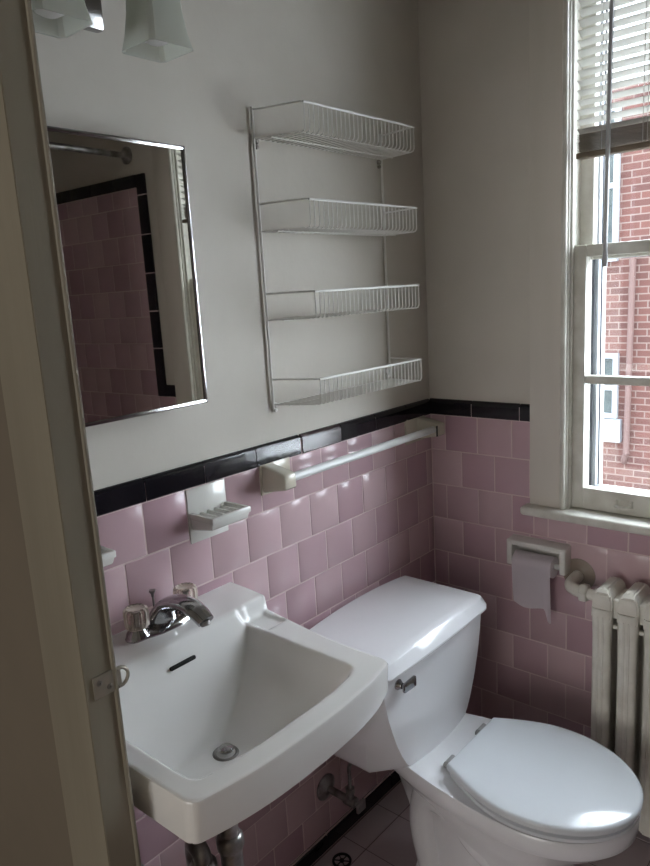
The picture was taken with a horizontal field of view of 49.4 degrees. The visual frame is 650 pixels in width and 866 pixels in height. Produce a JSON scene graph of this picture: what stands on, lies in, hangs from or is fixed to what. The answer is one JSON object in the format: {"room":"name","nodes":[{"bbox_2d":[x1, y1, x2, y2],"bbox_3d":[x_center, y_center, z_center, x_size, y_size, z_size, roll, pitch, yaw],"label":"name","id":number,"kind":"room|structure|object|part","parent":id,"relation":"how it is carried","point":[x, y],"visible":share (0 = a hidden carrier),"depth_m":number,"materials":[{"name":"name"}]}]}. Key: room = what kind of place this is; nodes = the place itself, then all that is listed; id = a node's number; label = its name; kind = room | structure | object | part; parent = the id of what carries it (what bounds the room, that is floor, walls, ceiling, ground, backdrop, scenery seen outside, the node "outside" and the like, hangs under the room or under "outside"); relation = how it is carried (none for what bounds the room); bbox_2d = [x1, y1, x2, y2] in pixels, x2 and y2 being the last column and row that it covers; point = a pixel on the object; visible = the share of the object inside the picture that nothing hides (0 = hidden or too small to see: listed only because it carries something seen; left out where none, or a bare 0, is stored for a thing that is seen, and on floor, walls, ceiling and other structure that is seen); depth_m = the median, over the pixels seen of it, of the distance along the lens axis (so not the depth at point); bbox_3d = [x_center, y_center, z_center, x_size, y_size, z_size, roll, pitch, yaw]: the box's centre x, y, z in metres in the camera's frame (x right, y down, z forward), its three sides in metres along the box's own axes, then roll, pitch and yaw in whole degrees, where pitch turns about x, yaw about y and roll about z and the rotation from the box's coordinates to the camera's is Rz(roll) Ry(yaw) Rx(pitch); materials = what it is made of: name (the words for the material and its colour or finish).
{"room":"bathroom","nodes":[
{"label":"bathroom","id":0,"kind":"room"},
{"bbox_2d":[0,378,72,865],"bbox_3d":[-0.237,0.135,0.842,3.350,2.700,0.027,6,15,40],"label":"wall","id":1,"kind":"structure","parent":0,"point":[30,781],"depth_m":1.10,"materials":[{"name":"paint"}]},
{"bbox_2d":[0,0,140,865],"bbox_3d":[-0.337,0.306,0.963,0.114,2.130,0.046,6,15,40],"label":"trim","id":2,"kind":"structure","parent":1,"relation":"attached to","point":[39,375],"depth_m":0.88,"materials":[{"name":"beige wood"}]},
{"bbox_2d":[92,665,129,700],"bbox_3d":[-0.284,0.331,0.943,0.005,0.032,0.055,6,15,40],"label":"latch keeper","id":3,"kind":"object","parent":2,"relation":"attached to","point":[103,684],"visible":1,"depth_m":0.94,"materials":[{"name":"silver metal"}]},
{"bbox_2d":[47,126,207,427],"bbox_3d":[-0.421,-0.266,1.249,0.076,0.497,0.454,6,15,40],"label":"mirror","id":4,"kind":"object","parent":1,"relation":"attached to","point":[123,203],"visible":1,"depth_m":1.28,"materials":[{"name":"silver metal"}]},
{"bbox_2d":[35,0,435,865],"bbox_3d":[-0.110,-0.065,1.802,0.164,2.700,1.670,6,15,40],"label":"wall","id":5,"kind":"structure","parent":0,"point":[312,548],"depth_m":1.68,"materials":[{"name":"paint"}]},
{"bbox_2d":[101,546,115,566],"bbox_3d":[-0.446,0.236,1.274,0.085,0.120,0.109,6,15,40],"label":"holder","id":6,"kind":"object","parent":5,"relation":"attached to","point":[108,555],"visible":0.2,"depth_m":1.28,"materials":[{"name":"white ceramic"}]},
{"bbox_2d":[31,0,192,62],"bbox_3d":[-0.394,-0.687,1.092,0.249,0.181,0.272,6,15,40],"label":"vanity light","id":7,"kind":"object","parent":5,"relation":"attached to","point":[155,30],"visible":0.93,"depth_m":1.09,"materials":[{"name":"white glass"}]},
{"bbox_3d":[-0.387,-0.624,0.983,0.054,0.080,0.054,6,15,40],"label":"bulb","id":8,"kind":"part","parent":7,"relation":"part of","materials":[{"name":"white glass"}]},
{"bbox_3d":[-0.388,-0.636,0.980,0.086,0.126,0.086,6,15,40],"label":"lamp shade","id":9,"kind":"part","parent":7,"relation":"part of","materials":[{"name":"white glass"}]},
{"bbox_3d":[-0.485,-0.737,1.154,0.022,0.097,0.262,6,15,40],"label":"plate","id":10,"kind":"part","parent":7,"relation":"part of","materials":[{"name":"silver metal"}]},
{"bbox_3d":[-0.269,-0.657,1.116,0.054,0.080,0.054,6,15,40],"label":"bulb","id":11,"kind":"part","parent":7,"relation":"part of","materials":[{"name":"white glass"}]},
{"bbox_3d":[-0.270,-0.670,1.113,0.086,0.126,0.086,6,15,40],"label":"lamp shade","id":12,"kind":"part","parent":7,"relation":"part of","materials":[{"name":"white glass"}]},
{"bbox_2d":[185,479,250,543],"bbox_3d":[-0.227,0.174,1.521,0.085,0.120,0.109,6,15,40],"label":"soap dish","id":13,"kind":"object","parent":5,"relation":"attached to","point":[209,513],"visible":1,"depth_m":1.52,"materials":[{"name":"white ceramic"}]},
{"bbox_3d":[-0.258,0.171,1.546,0.006,0.120,0.108,6,15,40],"label":"tile plate","id":14,"kind":"part","parent":13,"relation":"part of","materials":[{"name":"white ceramic"}]},
{"bbox_2d":[189,501,250,530],"bbox_3d":[-0.224,0.184,1.521,0.078,0.040,0.109,6,15,40],"label":"tray","id":15,"kind":"object","parent":13,"relation":"on","point":[205,515],"depth_m":1.51,"materials":[{"name":"white ceramic"}]},
{"bbox_2d":[112,582,387,843],"bbox_3d":[-0.190,0.498,1.291,0.502,0.184,0.509,6,15,40],"label":"sink","id":16,"kind":"object","parent":5,"relation":"attached to","point":[223,718],"visible":0.8,"depth_m":1.28,"materials":[{"name":"ceramic"}]},
{"bbox_2d":[123,582,212,643],"bbox_3d":[-0.287,0.355,1.378,0.169,0.080,0.172,6,15,40],"label":"faucet","id":17,"kind":"object","parent":16,"relation":"on","point":[171,612],"visible":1,"depth_m":1.36,"materials":[{"name":"silver metal"}]},
{"bbox_3d":[-0.365,0.357,1.365,0.049,0.041,0.049,6,15,40],"label":"knob","id":18,"kind":"part","parent":17,"relation":"part of","materials":[{"name":"clear plastic"}]},
{"bbox_3d":[-0.363,0.385,1.371,0.048,0.015,0.048,6,15,40],"label":"handle","id":19,"kind":"part","parent":17,"relation":"part of","materials":[{"name":"silver metal"}]},
{"bbox_3d":[-0.346,0.347,1.428,0.014,0.066,0.014,6,15,40],"label":"lift rod","id":20,"kind":"part","parent":17,"relation":"part of","materials":[{"name":"silver metal"}]},
{"bbox_3d":[-0.324,0.381,1.417,0.060,0.012,0.172,6,15,40],"label":"plate","id":21,"kind":"part","parent":17,"relation":"part of","materials":[{"name":"silver metal"}]},
{"bbox_3d":[-0.285,0.355,1.376,0.164,0.080,0.072,6,15,40],"label":"spout","id":22,"kind":"part","parent":17,"relation":"part of","materials":[{"name":"silver metal"}]},
{"bbox_3d":[-0.287,0.334,1.454,0.049,0.041,0.049,6,15,40],"label":"knob","id":23,"kind":"part","parent":17,"relation":"part of","materials":[{"name":"beige plastic"}]},
{"bbox_2d":[141,824,244,865],"bbox_3d":[-0.283,0.766,1.361,0.299,0.363,0.102,6,15,40],"label":"trap","id":24,"kind":"object","parent":16,"relation":"hanging from","point":[229,843],"visible":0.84,"depth_m":1.27,"materials":[{"name":"silver metal"}]},
{"bbox_3d":[-0.302,0.834,1.367,0.275,0.230,0.045,6,15,40],"label":"waste arm","id":25,"kind":"part","parent":24,"relation":"part of","materials":[{"name":"silver metal"}]},
{"bbox_2d":[250,100,421,411],"bbox_3d":[0.056,-0.420,1.748,0.124,0.678,0.481,6,15,40],"label":"wire shelf","id":26,"kind":"object","parent":5,"relation":"attached to","point":[322,398],"visible":1,"depth_m":1.69,"materials":[{"name":"metal"}]},
{"bbox_3d":[0.038,-0.747,1.681,0.119,0.006,0.479,6,15,40],"label":"rail","id":27,"kind":"part","parent":26,"relation":"part of","materials":[{"name":"white metal"}]},
{"bbox_2d":[255,102,414,159],"bbox_3d":[0.039,-0.716,1.687,0.118,0.064,0.477,6,15,40],"label":"basket","id":28,"kind":"object","parent":26,"relation":"on","point":[380,156],"depth_m":1.66,"materials":[{"name":"white metal"}]},
{"bbox_3d":[0.050,-0.552,1.720,0.119,0.006,0.479,6,15,40],"label":"rail","id":29,"kind":"part","parent":26,"relation":"part of","materials":[{"name":"white metal"}]},
{"bbox_2d":[262,200,416,235],"bbox_3d":[0.051,-0.521,1.726,0.118,0.064,0.477,6,15,40],"label":"basket","id":30,"kind":"object","parent":26,"relation":"on","point":[302,230],"depth_m":1.69,"materials":[{"name":"white metal"}]},
{"bbox_3d":[0.062,-0.358,1.759,0.119,0.006,0.479,6,15,40],"label":"rail","id":31,"kind":"part","parent":26,"relation":"part of","materials":[{"name":"white metal"}]},
{"bbox_2d":[268,286,419,320],"bbox_3d":[0.063,-0.328,1.765,0.118,0.064,0.477,6,15,40],"label":"basket","id":32,"kind":"object","parent":26,"relation":"on","point":[386,309],"depth_m":1.71,"materials":[{"name":"white metal"}]},
{"bbox_3d":[0.073,-0.164,1.798,0.119,0.006,0.479,6,15,40],"label":"rail","id":33,"kind":"part","parent":26,"relation":"part of","materials":[{"name":"white metal"}]},
{"bbox_2d":[274,360,421,405],"bbox_3d":[0.074,-0.134,1.804,0.118,0.064,0.477,6,15,40],"label":"basket","id":34,"kind":"object","parent":26,"relation":"on","point":[322,398],"depth_m":1.76,"materials":[{"name":"white metal"}]},
{"bbox_2d":[317,763,365,813],"bbox_3d":[0.046,0.914,1.885,0.075,0.221,0.154,-14,15,-42],"label":"shutoff valve","id":35,"kind":"object","parent":5,"relation":"attached to","point":[325,787],"visible":0.79,"depth_m":1.91,"materials":[{"name":"silver metal"}]},
{"bbox_3d":[0.090,0.995,1.888,0.024,0.030,0.034,6,15,40],"label":"valve handle","id":36,"kind":"part","parent":35,"relation":"part of","materials":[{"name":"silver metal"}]},
{"bbox_2d":[259,416,444,495],"bbox_3d":[0.105,0.048,1.892,0.082,0.078,0.704,6,15,40],"label":"towel bar","id":37,"kind":"object","parent":5,"relation":"attached to","point":[275,476],"visible":1,"depth_m":1.75,"materials":[{"name":"beige ceramic"}]},
{"bbox_2d":[311,780,649,865],"bbox_3d":[-1.270,1.748,-0.267,3.500,0.100,6.400,6,15,40],"label":"floor","id":38,"kind":"structure","parent":0,"point":[382,836],"depth_m":1.99,"materials":[{"name":"tile"}]},
{"bbox_2d":[332,852,351,865],"bbox_3d":[0.046,1.173,1.937,0.054,0.007,0.054,6,15,40],"label":"drain cover","id":39,"kind":"object","parent":38,"relation":"on","point":[341,860],"visible":1,"depth_m":1.94,"materials":[{"name":"black metal"}]},
{"bbox_2d":[309,575,643,865],"bbox_3d":[0.387,0.838,1.755,0.756,0.729,0.486,6,15,40],"label":"toilet","id":40,"kind":"object","parent":38,"relation":"on","point":[480,791],"visible":0.99,"depth_m":1.69,"materials":[{"name":"white ceramic"}]},
{"bbox_3d":[0.191,0.487,1.839,0.292,0.050,0.486,6,15,40],"label":"tank lid","id":41,"kind":"part","parent":40,"relation":"part of","materials":[{"name":"white ceramic"}]},
{"bbox_3d":[0.188,0.585,1.647,0.027,0.028,0.053,6,15,40],"label":"flush lever","id":42,"kind":"part","parent":40,"relation":"part of","materials":[{"name":"silver metal"}]},
{"bbox_3d":[0.199,0.647,1.872,0.257,0.294,0.464,6,15,40],"label":"tank","id":43,"kind":"part","parent":40,"relation":"part of","materials":[{"name":"white ceramic"}]},
{"bbox_3d":[0.429,0.993,1.756,0.658,0.385,0.356,6,15,40],"label":"bowl","id":44,"kind":"part","parent":40,"relation":"part of","materials":[{"name":"white ceramic"}]},
{"bbox_3d":[0.518,0.806,1.630,0.394,0.016,0.351,6,15,40],"label":"seat","id":45,"kind":"part","parent":40,"relation":"part of","materials":[{"name":"plastic"}]},
{"bbox_3d":[0.516,0.785,1.627,0.403,0.022,0.356,6,15,40],"label":"lid","id":46,"kind":"part","parent":40,"relation":"part of","materials":[{"name":"plastic"}]},
{"bbox_2d":[591,576,649,837],"bbox_3d":[0.980,0.779,1.720,0.629,0.752,0.136,6,15,40],"label":"radiator","id":47,"kind":"object","parent":38,"relation":"on","point":[620,691],"visible":0.64,"depth_m":1.81,"materials":[{"name":"metal"}]},
{"bbox_2d":[564,558,597,601],"bbox_3d":[0.692,0.407,1.923,0.135,0.091,0.112,6,15,40],"label":"pipe","id":48,"kind":"object","parent":47,"relation":"attached to","point":[579,582],"visible":0.9,"depth_m":1.95,"materials":[{"name":"metal"}]},
{"bbox_2d":[418,0,649,738],"bbox_3d":[1.269,-0.093,1.529,2.300,2.700,0.264,6,15,40],"label":"wall","id":49,"kind":"structure","parent":0,"point":[474,54],"depth_m":2.03,"materials":[{"name":"paint"}]},
{"bbox_2d":[507,534,570,575],"bbox_3d":[0.613,0.349,2.027,0.178,0.084,0.048,6,15,40],"label":"paper holder","id":50,"kind":"object","parent":49,"relation":"attached to","point":[562,551],"visible":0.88,"depth_m":2.01,"materials":[{"name":"white ceramic"}]},
{"bbox_2d":[512,549,558,623],"bbox_3d":[0.604,0.438,2.030,0.114,0.194,0.061,6,15,40],"label":"toilet roll","id":51,"kind":"object","parent":50,"relation":"hanging from","point":[532,572],"visible":1,"depth_m":2.00,"materials":[{"name":"paper"}]},
{"bbox_2d":[529,0,571,509],"bbox_3d":[0.892,-0.501,1.583,0.914,1.517,0.024,6,15,40],"label":"trim","id":52,"kind":"structure","parent":49,"relation":"attached to","point":[550,21],"depth_m":1.84,"materials":[{"name":"white wood"}]},
{"bbox_2d":[520,503,649,535],"bbox_3d":[0.940,0.254,1.737,0.948,0.026,0.087,6,15,40],"label":"window sill","id":53,"kind":"structure","parent":49,"relation":"attached to","point":[588,517],"depth_m":1.89,"materials":[{"name":"paint"}]},
{"bbox_2d":[568,0,649,517],"bbox_3d":[0.988,-0.459,1.706,0.700,1.460,0.274,6,15,40],"label":"window","id":54,"kind":"structure","parent":49,"relation":"in","point":[587,379],"depth_m":1.87,"materials":[{"name":"paint"}]},
{"bbox_3d":[0.939,-0.114,1.694,0.697,0.708,0.032,6,15,40],"label":"sash","id":55,"kind":"part","parent":54,"relation":"part of","materials":[{"name":"paint"}]},
{"bbox_2d":[576,0,649,266],"bbox_3d":[0.869,-0.767,1.534,0.652,0.759,0.051,6,15,40],"label":"blind","id":56,"kind":"object","parent":54,"relation":"attached to","point":[629,135],"visible":1,"depth_m":1.69,"materials":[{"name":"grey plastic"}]},
{"bbox_3d":[0.660,-0.914,1.675,0.002,0.457,0.001,-11,14,-33],"label":"ladder cord","id":57,"kind":"part","parent":56,"relation":"part of","materials":[{"name":"white fabric"}]},
{"bbox_3d":[0.881,-0.665,1.561,0.652,0.014,0.028,6,15,40],"label":"rail","id":58,"kind":"part","parent":56,"relation":"part of","materials":[{"name":"white plastic"}]},
{"bbox_3d":[0.730,-0.906,1.608,0.002,0.456,0.002,2,13,26],"label":"pull cord","id":59,"kind":"part","parent":56,"relation":"part of","materials":[{"name":"white fabric"}]},
{"bbox_3d":[0.738,-0.905,1.602,0.002,0.456,0.002,2,13,26],"label":"pull cord","id":60,"kind":"part","parent":56,"relation":"part of","materials":[{"name":"white fabric"}]},
{"bbox_3d":[0.923,-0.792,1.587,0.697,0.737,0.030,6,15,40],"label":"sash","id":61,"kind":"part","parent":54,"relation":"part of","materials":[{"name":"paint"}]},
{"bbox_3d":[1.001,-0.479,1.720,0.698,1.406,0.020,6,15,40],"label":"storm frame","id":62,"kind":"part","parent":54,"relation":"part of","materials":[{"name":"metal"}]},
{"label":"outside","id":63,"kind":"structure","parent":0,"visible":0},
{"bbox_3d":[3.322,4.249,6.267,12.000,0.100,7.740,6,15,40],"label":"ground","id":64,"kind":"structure","parent":63,"visible":0},
{"bbox_2d":[602,81,649,489],"bbox_3d":[3.604,0.152,8.142,7.300,7.150,3.088,6,15,40],"label":"brick building","id":65,"kind":"structure","parent":64,"relation":"on","point":[626,421],"depth_m":6.55,"materials":[{"name":"red brick"}]}
]}

